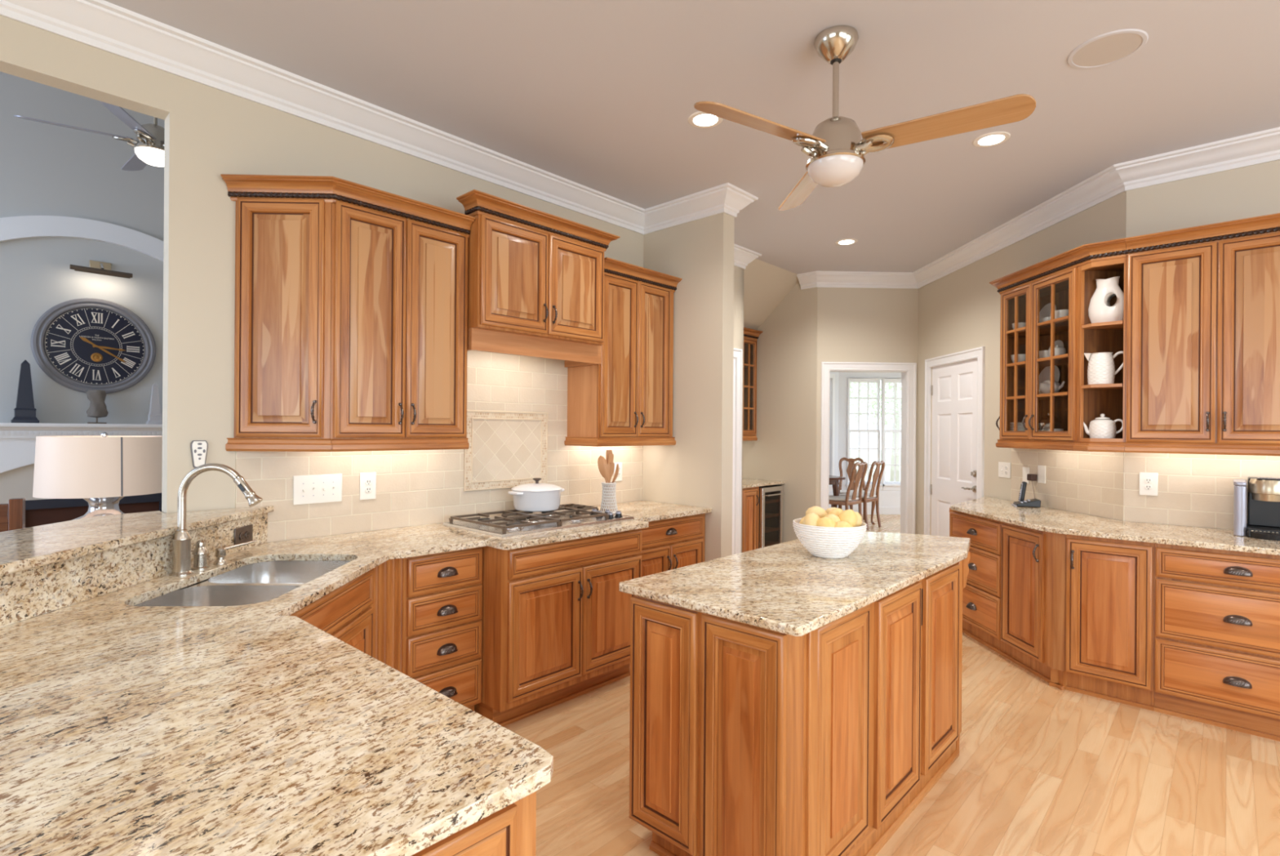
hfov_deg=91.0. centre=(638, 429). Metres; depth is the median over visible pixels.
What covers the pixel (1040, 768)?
floor
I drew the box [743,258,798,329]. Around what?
wall
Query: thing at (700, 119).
recessed light
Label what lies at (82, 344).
wall clock
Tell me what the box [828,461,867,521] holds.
dining chair
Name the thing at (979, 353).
door frame
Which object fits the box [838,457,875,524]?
dining chair
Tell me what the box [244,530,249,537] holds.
receptacle
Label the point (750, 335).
upper cabinet
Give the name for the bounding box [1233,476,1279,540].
coffee maker
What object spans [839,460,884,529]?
dining chair
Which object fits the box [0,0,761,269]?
trim
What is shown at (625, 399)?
upper cabinet
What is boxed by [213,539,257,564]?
handle
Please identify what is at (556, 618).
base cabinet
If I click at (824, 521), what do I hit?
lemon
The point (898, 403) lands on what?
tree
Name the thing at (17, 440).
fireplace mantel
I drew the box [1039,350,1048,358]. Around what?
teacup
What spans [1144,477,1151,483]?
receptacle
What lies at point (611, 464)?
wooden paddle
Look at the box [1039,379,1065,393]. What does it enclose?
teapot
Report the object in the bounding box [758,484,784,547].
wine cooler
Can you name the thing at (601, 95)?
ceiling
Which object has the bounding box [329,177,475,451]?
upper cabinet
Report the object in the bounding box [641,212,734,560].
wall
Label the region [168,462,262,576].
kitchen faucet
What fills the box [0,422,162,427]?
shelf
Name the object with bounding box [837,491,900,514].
baseboard
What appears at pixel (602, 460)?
wooden spoon
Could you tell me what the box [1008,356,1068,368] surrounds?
shelf
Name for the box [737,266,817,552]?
wall
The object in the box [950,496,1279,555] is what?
countertop
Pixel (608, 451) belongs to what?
wooden paddle
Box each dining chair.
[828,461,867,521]
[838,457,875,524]
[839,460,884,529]
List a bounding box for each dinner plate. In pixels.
[1039,302,1056,322]
[1039,364,1059,394]
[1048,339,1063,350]
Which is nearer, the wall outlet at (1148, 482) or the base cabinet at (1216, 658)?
the base cabinet at (1216, 658)
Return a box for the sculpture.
[85,389,108,423]
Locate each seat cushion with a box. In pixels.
[828,494,858,501]
[839,492,876,497]
[840,489,870,493]
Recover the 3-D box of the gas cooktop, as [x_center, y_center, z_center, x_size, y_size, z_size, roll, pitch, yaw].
[-0.552,0.503,3.626,0.565,0.047,0.945,0,0,43]
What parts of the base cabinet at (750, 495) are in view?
door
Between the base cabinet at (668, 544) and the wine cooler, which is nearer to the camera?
the base cabinet at (668, 544)
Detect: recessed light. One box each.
[688,111,723,128]
[835,238,857,244]
[972,131,1010,146]
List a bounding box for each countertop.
[0,500,711,855]
[618,531,970,635]
[742,478,784,488]
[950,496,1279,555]
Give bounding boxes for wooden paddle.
[605,449,612,482]
[608,462,614,481]
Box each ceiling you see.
[103,0,1279,274]
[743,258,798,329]
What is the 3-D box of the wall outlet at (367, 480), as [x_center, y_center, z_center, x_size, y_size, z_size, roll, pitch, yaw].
[-1.393,0.288,3.243,0.012,0.139,0.084,0,0,43]
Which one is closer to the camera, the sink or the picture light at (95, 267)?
the sink
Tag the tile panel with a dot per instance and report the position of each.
(509, 451)
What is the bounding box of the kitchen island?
[629,551,970,855]
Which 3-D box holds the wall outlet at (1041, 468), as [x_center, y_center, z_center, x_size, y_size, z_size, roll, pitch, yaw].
[2.935,0.320,4.572,0.006,0.128,0.082,0,0,-2]
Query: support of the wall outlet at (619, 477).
attached to the tile at (414, 487)
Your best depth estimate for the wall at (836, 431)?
10.93 m
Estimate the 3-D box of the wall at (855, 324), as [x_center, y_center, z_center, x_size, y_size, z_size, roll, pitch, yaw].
[2.408,-0.070,6.548,1.160,3.065,0.120,0,0,-2]
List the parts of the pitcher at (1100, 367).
spout, handle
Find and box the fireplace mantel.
[0,422,162,527]
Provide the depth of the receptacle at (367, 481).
3.24 m
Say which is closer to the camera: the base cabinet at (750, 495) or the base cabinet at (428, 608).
the base cabinet at (428, 608)
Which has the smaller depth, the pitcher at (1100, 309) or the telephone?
the pitcher at (1100, 309)
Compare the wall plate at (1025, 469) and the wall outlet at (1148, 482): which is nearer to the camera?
the wall outlet at (1148, 482)
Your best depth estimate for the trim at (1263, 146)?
4.10 m
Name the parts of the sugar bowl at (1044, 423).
lid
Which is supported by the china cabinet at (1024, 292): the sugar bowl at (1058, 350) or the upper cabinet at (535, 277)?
the sugar bowl at (1058, 350)
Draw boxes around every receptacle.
[239,532,244,539]
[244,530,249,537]
[364,478,371,484]
[364,486,371,493]
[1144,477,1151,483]
[1144,484,1151,489]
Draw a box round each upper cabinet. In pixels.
[220,173,338,451]
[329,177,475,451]
[456,189,620,367]
[564,257,682,446]
[742,327,763,440]
[1066,238,1126,452]
[1124,213,1279,455]
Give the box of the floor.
[503,514,1279,855]
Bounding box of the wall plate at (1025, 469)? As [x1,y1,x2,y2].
[1022,466,1029,483]
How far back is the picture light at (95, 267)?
5.58 m
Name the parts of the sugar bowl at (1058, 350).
lid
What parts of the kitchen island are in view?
raised panel, raised panel, plinth moulding, corner post, raised panel, door, pull, door, corner post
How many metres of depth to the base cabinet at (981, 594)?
4.23 m
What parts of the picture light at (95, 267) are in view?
plate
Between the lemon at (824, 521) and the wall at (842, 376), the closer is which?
the lemon at (824, 521)
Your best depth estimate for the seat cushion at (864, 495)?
9.44 m
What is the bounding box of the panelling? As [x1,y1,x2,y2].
[837,489,900,506]
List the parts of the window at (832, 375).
sill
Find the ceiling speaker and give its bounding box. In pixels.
[1066,28,1148,69]
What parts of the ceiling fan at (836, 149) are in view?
blade, blade, lamp shade, blade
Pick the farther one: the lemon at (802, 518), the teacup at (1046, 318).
the teacup at (1046, 318)
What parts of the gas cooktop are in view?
burner, burner, burner, knob, knob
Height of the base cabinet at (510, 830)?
0.884 m
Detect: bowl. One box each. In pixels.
[792,517,866,558]
[1038,412,1061,429]
[1048,344,1066,356]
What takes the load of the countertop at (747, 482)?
on the base cabinet at (750, 495)
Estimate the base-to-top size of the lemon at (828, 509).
0.071 m
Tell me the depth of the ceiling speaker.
2.64 m
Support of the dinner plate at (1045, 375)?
on the china cabinet at (1024, 292)
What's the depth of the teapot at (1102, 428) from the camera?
3.70 m
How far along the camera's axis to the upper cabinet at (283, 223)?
2.80 m
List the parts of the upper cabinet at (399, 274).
door, light rail, handle, rope moulding, crown moulding, handle, door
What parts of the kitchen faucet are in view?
spout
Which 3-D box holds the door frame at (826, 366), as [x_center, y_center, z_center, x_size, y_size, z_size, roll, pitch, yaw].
[2.368,0.382,6.541,0.986,2.160,0.152,0,0,-2]
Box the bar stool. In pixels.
[0,497,25,531]
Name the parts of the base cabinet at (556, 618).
door, shoe moulding, drawer, handle, handle, door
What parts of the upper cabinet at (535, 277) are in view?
door, rope moulding, crown moulding, handle, handle, door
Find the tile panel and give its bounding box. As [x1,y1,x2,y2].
[463,408,548,491]
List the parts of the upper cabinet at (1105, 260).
crown moulding, light rail, rope moulding, shelf, shelf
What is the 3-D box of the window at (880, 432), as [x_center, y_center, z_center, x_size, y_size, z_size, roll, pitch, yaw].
[3.977,0.070,11.045,0.668,1.968,0.152,0,0,-2]
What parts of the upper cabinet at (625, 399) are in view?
door, light rail, frame, handle, rope moulding, handle, crown moulding, door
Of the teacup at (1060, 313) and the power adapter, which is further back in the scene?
the power adapter
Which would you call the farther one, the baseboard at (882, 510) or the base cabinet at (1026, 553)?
the baseboard at (882, 510)
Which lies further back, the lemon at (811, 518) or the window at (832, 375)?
the window at (832, 375)
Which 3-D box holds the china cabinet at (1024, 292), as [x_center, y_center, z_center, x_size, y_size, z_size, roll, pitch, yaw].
[2.767,-0.478,4.376,0.378,1.208,1.124,0,0,-2]
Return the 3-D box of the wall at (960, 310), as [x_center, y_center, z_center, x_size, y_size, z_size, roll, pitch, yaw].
[2.981,-0.066,5.175,0.100,3.065,2.662,0,0,-2]
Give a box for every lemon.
[799,515,804,524]
[803,511,819,525]
[805,506,827,517]
[816,516,835,527]
[824,513,840,522]
[825,506,835,513]
[827,507,844,515]
[835,520,853,527]
[838,508,857,526]
[854,511,862,526]
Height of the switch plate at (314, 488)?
0.138 m
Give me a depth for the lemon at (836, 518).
2.62 m
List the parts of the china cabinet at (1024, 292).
handle, glass door, handle, handle, crown moulding, light rail, rope moulding, glass door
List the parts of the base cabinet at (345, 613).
door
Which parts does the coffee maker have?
water tank, tank lid, control panel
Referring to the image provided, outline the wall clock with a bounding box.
[31,297,155,393]
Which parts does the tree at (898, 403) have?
crown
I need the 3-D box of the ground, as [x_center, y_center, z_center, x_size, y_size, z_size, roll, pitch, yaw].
[6.937,1.895,17.725,65.000,0.200,85.000,0,0,-2]
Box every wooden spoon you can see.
[597,455,607,482]
[611,463,618,482]
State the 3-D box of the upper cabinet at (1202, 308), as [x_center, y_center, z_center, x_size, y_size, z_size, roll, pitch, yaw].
[3.157,-0.475,3.409,0.790,1.208,0.378,0,0,43]
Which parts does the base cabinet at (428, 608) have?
fluted post, drawer, drawer, drawer, drawer, cup pull, cup pull, cup pull, cup pull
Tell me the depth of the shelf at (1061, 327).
4.32 m
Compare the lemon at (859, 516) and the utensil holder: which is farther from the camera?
the utensil holder
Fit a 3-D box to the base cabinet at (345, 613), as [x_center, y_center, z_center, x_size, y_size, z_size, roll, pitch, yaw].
[-1.355,0.993,2.193,0.602,0.884,0.868,0,0,-2]
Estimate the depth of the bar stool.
2.65 m
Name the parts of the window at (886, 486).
sill, sash, sash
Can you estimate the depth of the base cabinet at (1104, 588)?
3.39 m
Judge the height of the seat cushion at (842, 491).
0.034 m
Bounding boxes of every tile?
[235,350,643,542]
[1010,447,1124,519]
[1123,452,1279,529]
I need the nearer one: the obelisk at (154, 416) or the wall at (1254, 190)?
the wall at (1254, 190)
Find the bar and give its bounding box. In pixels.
[0,505,274,575]
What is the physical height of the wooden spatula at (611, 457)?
0.370 m
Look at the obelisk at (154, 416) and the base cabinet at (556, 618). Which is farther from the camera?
the obelisk at (154, 416)
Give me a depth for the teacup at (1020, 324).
4.46 m
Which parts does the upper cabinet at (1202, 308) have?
door, light rail, crown moulding, rope moulding, handle, handle, door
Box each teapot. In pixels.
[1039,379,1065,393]
[1083,413,1122,438]
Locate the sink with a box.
[133,560,350,605]
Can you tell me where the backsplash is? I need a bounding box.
[0,512,267,626]
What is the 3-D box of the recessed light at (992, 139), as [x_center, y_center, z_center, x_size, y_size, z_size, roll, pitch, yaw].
[1.951,-1.603,3.473,0.184,0.006,0.184,0,0,-2]
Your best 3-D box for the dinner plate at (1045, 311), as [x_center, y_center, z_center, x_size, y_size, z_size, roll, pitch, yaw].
[2.891,-0.803,4.453,0.053,0.191,0.197,0,0,-1]
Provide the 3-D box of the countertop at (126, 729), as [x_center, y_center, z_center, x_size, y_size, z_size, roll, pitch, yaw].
[-0.828,0.540,2.465,1.912,0.029,4.851,0,0,11]
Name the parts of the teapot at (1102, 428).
spout, lid, handle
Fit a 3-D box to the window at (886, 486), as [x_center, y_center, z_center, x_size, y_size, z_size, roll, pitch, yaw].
[4.627,0.075,11.066,0.708,1.968,0.152,0,0,-2]
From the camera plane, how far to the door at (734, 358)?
5.65 m
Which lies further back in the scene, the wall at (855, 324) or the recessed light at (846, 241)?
the wall at (855, 324)
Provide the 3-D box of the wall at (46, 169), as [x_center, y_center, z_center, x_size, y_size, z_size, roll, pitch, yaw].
[-5.601,-0.946,4.926,0.120,4.700,7.500,0,0,43]
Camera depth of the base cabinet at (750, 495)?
6.24 m
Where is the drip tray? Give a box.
[1245,528,1279,540]
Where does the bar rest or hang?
on the wall at (253, 546)
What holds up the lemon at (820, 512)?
in the fruit bowl at (828, 542)
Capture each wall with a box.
[0,15,743,550]
[0,71,164,423]
[0,546,253,627]
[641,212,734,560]
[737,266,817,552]
[816,287,918,533]
[828,371,838,507]
[838,372,901,489]
[916,191,1126,534]
[1126,160,1279,529]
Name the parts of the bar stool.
backrest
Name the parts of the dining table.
leg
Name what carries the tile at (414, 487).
attached to the wall at (210, 132)
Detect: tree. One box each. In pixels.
[849,380,901,480]
[849,382,876,423]
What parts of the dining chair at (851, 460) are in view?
frame, leg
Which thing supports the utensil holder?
on the countertop at (126, 729)
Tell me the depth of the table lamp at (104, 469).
2.91 m
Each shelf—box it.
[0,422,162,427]
[1008,319,1068,335]
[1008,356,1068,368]
[1008,394,1067,399]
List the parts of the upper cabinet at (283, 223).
light rail, crown moulding, door, rope moulding, handle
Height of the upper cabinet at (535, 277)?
0.790 m
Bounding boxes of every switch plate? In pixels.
[293,473,342,504]
[998,462,1010,478]
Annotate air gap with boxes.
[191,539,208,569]
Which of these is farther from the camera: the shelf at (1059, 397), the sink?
the shelf at (1059, 397)
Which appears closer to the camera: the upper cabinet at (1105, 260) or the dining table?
the upper cabinet at (1105, 260)
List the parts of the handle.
lever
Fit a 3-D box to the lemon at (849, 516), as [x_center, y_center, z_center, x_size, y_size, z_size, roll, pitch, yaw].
[0.876,0.380,2.632,0.080,0.098,0.077,0,0,-22]
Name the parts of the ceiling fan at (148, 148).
blade, blade, blade, lamp shade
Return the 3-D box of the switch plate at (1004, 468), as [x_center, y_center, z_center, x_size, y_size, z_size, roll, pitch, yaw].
[2.922,0.318,5.026,0.021,0.122,0.155,0,0,-2]
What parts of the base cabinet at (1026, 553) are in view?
door, shoe moulding, handle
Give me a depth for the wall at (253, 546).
2.00 m
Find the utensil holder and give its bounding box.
[600,481,617,513]
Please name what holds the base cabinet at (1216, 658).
on the floor
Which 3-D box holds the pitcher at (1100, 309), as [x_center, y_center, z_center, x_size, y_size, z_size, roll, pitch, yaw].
[2.792,-0.767,3.737,0.117,0.276,0.194,0,0,-40]
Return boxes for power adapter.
[1026,473,1036,497]
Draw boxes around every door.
[732,357,735,554]
[930,358,977,536]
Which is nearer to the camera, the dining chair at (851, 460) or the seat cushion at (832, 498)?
the seat cushion at (832, 498)
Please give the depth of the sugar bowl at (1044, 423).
4.31 m
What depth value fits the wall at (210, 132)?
2.74 m
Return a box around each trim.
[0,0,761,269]
[0,215,164,261]
[796,126,1279,289]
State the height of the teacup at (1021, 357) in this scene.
0.070 m
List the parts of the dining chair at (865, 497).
leg, seat frame, frame, leg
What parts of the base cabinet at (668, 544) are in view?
door, handle, cup pull, drawer, handle, door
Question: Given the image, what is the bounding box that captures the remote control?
[190,440,208,467]
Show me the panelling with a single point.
(885, 500)
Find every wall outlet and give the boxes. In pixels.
[234,524,253,544]
[360,471,376,499]
[613,462,622,480]
[1037,465,1045,483]
[1138,471,1158,495]
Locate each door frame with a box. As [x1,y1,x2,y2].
[733,347,742,554]
[820,361,916,533]
[923,346,985,534]
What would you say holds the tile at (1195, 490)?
attached to the wall at (1254, 190)
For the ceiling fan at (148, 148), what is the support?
hanging from the ceiling
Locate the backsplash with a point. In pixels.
(24, 594)
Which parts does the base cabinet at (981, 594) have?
cup pull, cup pull, cup pull, drawer, drawer, drawer, shoe moulding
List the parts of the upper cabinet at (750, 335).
light rail, glass door, rope moulding, crown moulding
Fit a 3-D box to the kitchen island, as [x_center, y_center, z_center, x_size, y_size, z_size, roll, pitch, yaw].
[0.775,1.009,2.571,0.670,0.884,1.709,0,0,43]
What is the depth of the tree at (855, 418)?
19.60 m
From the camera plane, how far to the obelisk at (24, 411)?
5.19 m
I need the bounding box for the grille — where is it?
[1072,33,1142,66]
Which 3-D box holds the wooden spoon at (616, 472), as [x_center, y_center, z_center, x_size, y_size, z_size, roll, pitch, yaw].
[-0.165,0.368,4.038,0.098,0.306,0.050,0,0,-19]
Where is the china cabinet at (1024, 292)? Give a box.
[989,251,1078,450]
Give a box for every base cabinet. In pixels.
[289,568,373,656]
[371,546,482,710]
[411,790,536,855]
[474,528,641,725]
[641,512,705,576]
[742,486,759,551]
[949,506,1009,657]
[1000,521,1066,689]
[1048,533,1155,710]
[1153,542,1279,741]
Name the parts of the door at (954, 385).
lever handle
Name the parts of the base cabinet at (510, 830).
raised panel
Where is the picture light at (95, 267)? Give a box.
[69,260,132,278]
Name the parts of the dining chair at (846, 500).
seat frame, leg, frame, leg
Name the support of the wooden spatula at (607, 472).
in the utensil holder
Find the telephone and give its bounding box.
[1011,480,1040,506]
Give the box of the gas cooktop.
[442,503,634,537]
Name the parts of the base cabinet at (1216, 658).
shoe moulding, drawer, drawer, drawer, cup pull, cup pull, cup pull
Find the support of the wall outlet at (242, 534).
attached to the backsplash
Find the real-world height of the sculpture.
0.300 m
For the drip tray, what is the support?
on the coffee maker
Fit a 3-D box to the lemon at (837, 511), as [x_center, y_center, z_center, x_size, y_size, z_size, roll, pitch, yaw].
[0.853,0.379,2.703,0.079,0.087,0.086,0,0,3]
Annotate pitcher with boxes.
[1084,351,1123,384]
[1088,275,1124,323]
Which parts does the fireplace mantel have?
firebox frame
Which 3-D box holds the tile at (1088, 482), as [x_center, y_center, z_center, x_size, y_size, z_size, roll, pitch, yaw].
[2.949,0.309,4.386,0.008,0.486,1.096,0,0,-2]
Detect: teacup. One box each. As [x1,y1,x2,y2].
[1010,353,1025,362]
[1012,322,1026,328]
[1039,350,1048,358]
[1040,316,1050,322]
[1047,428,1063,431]
[1049,309,1068,319]
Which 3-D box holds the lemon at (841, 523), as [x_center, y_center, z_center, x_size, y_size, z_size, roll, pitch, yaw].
[0.843,0.410,2.585,0.088,0.071,0.073,0,0,-18]
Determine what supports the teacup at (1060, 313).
on the china cabinet at (1024, 292)
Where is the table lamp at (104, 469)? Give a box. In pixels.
[32,431,162,519]
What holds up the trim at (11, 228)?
attached to the wall at (46, 169)
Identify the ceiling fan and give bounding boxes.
[13,100,164,170]
[693,25,1035,210]
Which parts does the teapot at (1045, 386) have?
spout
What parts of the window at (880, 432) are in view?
sash, sash, sill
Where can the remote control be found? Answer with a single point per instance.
(198, 448)
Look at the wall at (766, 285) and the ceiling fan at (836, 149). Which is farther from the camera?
the wall at (766, 285)
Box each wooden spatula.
[604,463,609,482]
[608,453,613,481]
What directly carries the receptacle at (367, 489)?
attached to the wall outlet at (367, 480)
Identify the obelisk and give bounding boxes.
[10,360,39,422]
[145,382,162,424]
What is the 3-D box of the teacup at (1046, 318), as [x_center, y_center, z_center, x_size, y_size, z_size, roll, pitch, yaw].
[2.779,-0.733,4.271,0.098,0.058,0.087,0,0,17]
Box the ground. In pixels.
[850,449,900,480]
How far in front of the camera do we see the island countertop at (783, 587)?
2.24 m
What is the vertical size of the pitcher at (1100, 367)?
0.196 m
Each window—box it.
[829,373,835,491]
[845,377,884,489]
[882,377,901,490]
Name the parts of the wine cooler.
glass pane, bar handle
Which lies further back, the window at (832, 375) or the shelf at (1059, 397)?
the window at (832, 375)
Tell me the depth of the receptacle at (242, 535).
2.69 m
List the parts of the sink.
bowl, bowl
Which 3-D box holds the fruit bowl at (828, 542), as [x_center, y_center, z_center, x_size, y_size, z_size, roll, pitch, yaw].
[0.818,0.465,2.692,0.304,0.144,0.304,0,0,35]
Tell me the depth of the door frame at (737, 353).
5.69 m
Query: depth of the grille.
2.65 m
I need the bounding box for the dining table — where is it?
[829,475,845,507]

